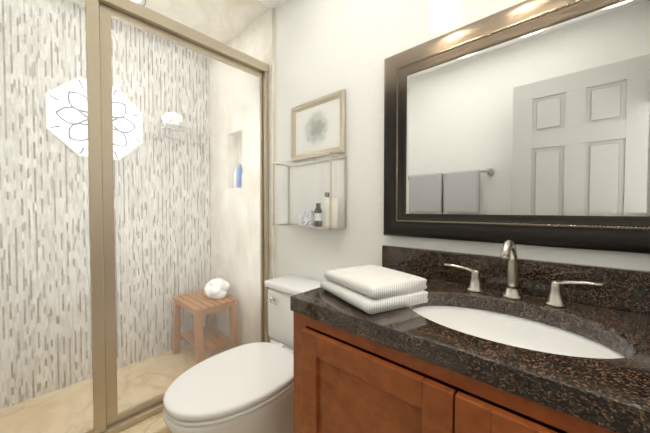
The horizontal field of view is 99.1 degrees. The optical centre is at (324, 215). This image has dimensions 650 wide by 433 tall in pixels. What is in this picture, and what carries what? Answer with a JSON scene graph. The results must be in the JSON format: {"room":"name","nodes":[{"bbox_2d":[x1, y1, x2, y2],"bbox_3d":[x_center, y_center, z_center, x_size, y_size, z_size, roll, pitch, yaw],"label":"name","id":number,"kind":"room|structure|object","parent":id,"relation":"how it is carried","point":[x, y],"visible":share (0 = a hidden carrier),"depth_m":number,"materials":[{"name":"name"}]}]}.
{"room":"bathroom","nodes":[
{"label":"bathroom","id":0,"kind":"room"},
{"bbox_2d":[0,0,210,408],"bbox_3d":[-1.538,-0.125,1.894,0.100,2.440,1.740,1,2,42],"label":"wall","id":1,"kind":"structure","parent":0,"point":[85,193],"depth_m":1.78,"materials":[{"name":"tile"}]},
{"bbox_2d":[45,77,142,160],"bbox_3d":[-1.499,-0.628,1.840,0.013,0.500,0.500,1,2,42],"label":"window","id":2,"kind":"structure","parent":1,"relation":"in","point":[61,106],"depth_m":1.78,"materials":[{"name":"white glass"}]},
{"bbox_2d":[154,112,210,147],"bbox_3d":[-1.088,-0.670,2.148,0.203,0.202,0.384,1,2,42],"label":"shower shelf","id":3,"kind":"object","parent":1,"relation":"attached to","point":[172,122],"depth_m":2.07,"materials":[{"name":"silver metal"}]},
{"bbox_2d":[70,0,270,57],"bbox_3d":[-1.216,-1.388,1.572,0.970,0.100,1.740,1,2,42],"label":"ceiling","id":4,"kind":"structure","parent":0,"point":[224,21],"depth_m":1.85,"materials":[{"name":"paint"}]},
{"bbox_2d":[132,0,145,5],"bbox_3d":[-1.190,-1.334,1.685,0.170,0.012,0.170,1,2,42],"label":"recessed light","id":5,"kind":"object","parent":4,"relation":"attached to","point":[142,2],"visible":0.38,"depth_m":1.74,"materials":[{"name":"silver metal"}]},
{"bbox_2d":[258,0,284,8],"bbox_3d":[-0.148,-1.366,0.599,1.920,0.100,1.740,1,2,42],"label":"ceiling","id":6,"kind":"structure","parent":0,"point":[273,4],"depth_m":1.75,"materials":[{"name":"paint"}]},
{"bbox_2d":[209,0,649,347],"bbox_3d":[0.039,-0.117,1.553,2.890,2.440,0.120,1,2,42],"label":"wall","id":7,"kind":"structure","parent":0,"point":[322,48],"depth_m":1.56,"materials":[{"name":"paint"}]},
{"bbox_2d":[0,0,268,432],"bbox_3d":[-0.887,-0.002,1.290,0.093,1.959,1.516,1,2,42],"label":"shower door","id":8,"kind":"structure","parent":7,"relation":"attached to","point":[107,416],"depth_m":1.25,"materials":[{"name":"clear glass"}]},
{"bbox_2d":[234,164,241,187],"bbox_3d":[-0.666,-0.308,2.178,0.034,0.191,0.047,1,2,33],"label":"bottle","id":9,"kind":"object","parent":7,"relation":"in","point":[236,184],"depth_m":2.20,"materials":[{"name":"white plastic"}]},
{"bbox_2d":[238,169,242,187],"bbox_3d":[-0.620,-0.277,2.140,0.043,0.131,0.043,1,1,30],"label":"bottle","id":10,"kind":"object","parent":7,"relation":"in","point":[240,175],"depth_m":2.16,"materials":[{"name":"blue plastic"}]},
{"bbox_2d":[272,153,345,228],"bbox_3d":[-0.102,-0.132,1.540,0.460,0.390,0.122,1,2,42],"label":"shelf","id":11,"kind":"object","parent":7,"relation":"attached to","point":[309,218],"visible":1,"depth_m":1.46,"materials":[{"name":"clear glass"}]},
{"bbox_2d":[291,89,345,160],"bbox_3d":[-0.053,-0.487,1.555,0.410,0.320,0.022,1,2,42],"label":"picture","id":12,"kind":"object","parent":7,"relation":"attached to","point":[321,129],"visible":0.9,"depth_m":1.54,"materials":[{"name":"beige paper"}]},
{"bbox_2d":[427,0,511,30],"bbox_3d":[0.605,-0.819,0.844,0.562,0.272,0.176,1,2,42],"label":"vanity light","id":13,"kind":"object","parent":7,"relation":"attached to","point":[446,14],"visible":1,"depth_m":1.00,"materials":[{"name":"white glass"}]},
{"bbox_2d":[384,0,649,253],"bbox_3d":[0.625,-0.298,0.929,0.964,0.790,0.040,1,2,42],"label":"mirror","id":14,"kind":"object","parent":7,"relation":"attached to","point":[526,122],"visible":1,"depth_m":0.91,"materials":[{"name":"mirror"}]},
{"bbox_3d":[-0.507,1.166,0.983,2.890,0.100,1.740,1,2,42],"label":"floor","id":15,"kind":"structure","parent":0,"visible":0},
{"bbox_2d":[0,344,230,432],"bbox_3d":[-1.234,1.092,1.631,0.740,0.020,1.520,1,2,42],"label":"shower floor","id":16,"kind":"structure","parent":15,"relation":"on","point":[83,384],"depth_m":1.64,"materials":[{"name":"beige tile"}]},
{"bbox_2d":[172,278,238,364],"bbox_3d":[-0.909,0.772,2.099,0.472,0.597,0.312,1,2,42],"label":"bench","id":17,"kind":"object","parent":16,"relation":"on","point":[218,291],"depth_m":2.04,"materials":[{"name":"brown wood"}]},
{"bbox_2d":[117,411,170,432],"bbox_3d":[-0.878,1.054,1.305,0.225,0.150,1.520,1,2,42],"label":"curb","id":18,"kind":"object","parent":15,"relation":"on","point":[154,423],"visible":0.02,"depth_m":1.29,"materials":[{"name":"beige stone"}]},
{"bbox_2d":[163,275,319,432],"bbox_3d":[-0.289,0.742,1.264,0.510,0.735,0.797,1,2,42],"label":"toilet","id":19,"kind":"object","parent":15,"relation":"on","point":[247,388],"visible":0.69,"depth_m":1.11,"materials":[{"name":"ceramic"}]},
{"bbox_2d":[290,240,649,432],"bbox_3d":[0.430,0.598,0.748,0.995,1.046,0.600,1,2,42],"label":"bathroom vanity","id":20,"kind":"object","parent":15,"relation":"on","point":[507,340],"visible":0.94,"depth_m":0.70,"materials":[{"name":"brown wood"}]},
{"bbox_2d":[320,264,427,313],"bbox_3d":[0.146,0.222,0.890,0.230,0.070,0.271,-1,1,-28],"label":"towels","id":21,"kind":"object","parent":20,"relation":"on","point":[371,289],"depth_m":0.80,"materials":[{"name":"white fabric"}]},
{"bbox_2d":[444,240,603,307],"bbox_3d":[0.550,0.166,0.828,0.404,0.186,0.175,1,2,42],"label":"faucet","id":22,"kind":"object","parent":20,"relation":"on","point":[511,296],"depth_m":0.86,"materials":[{"name":"silver metal"}]}
]}

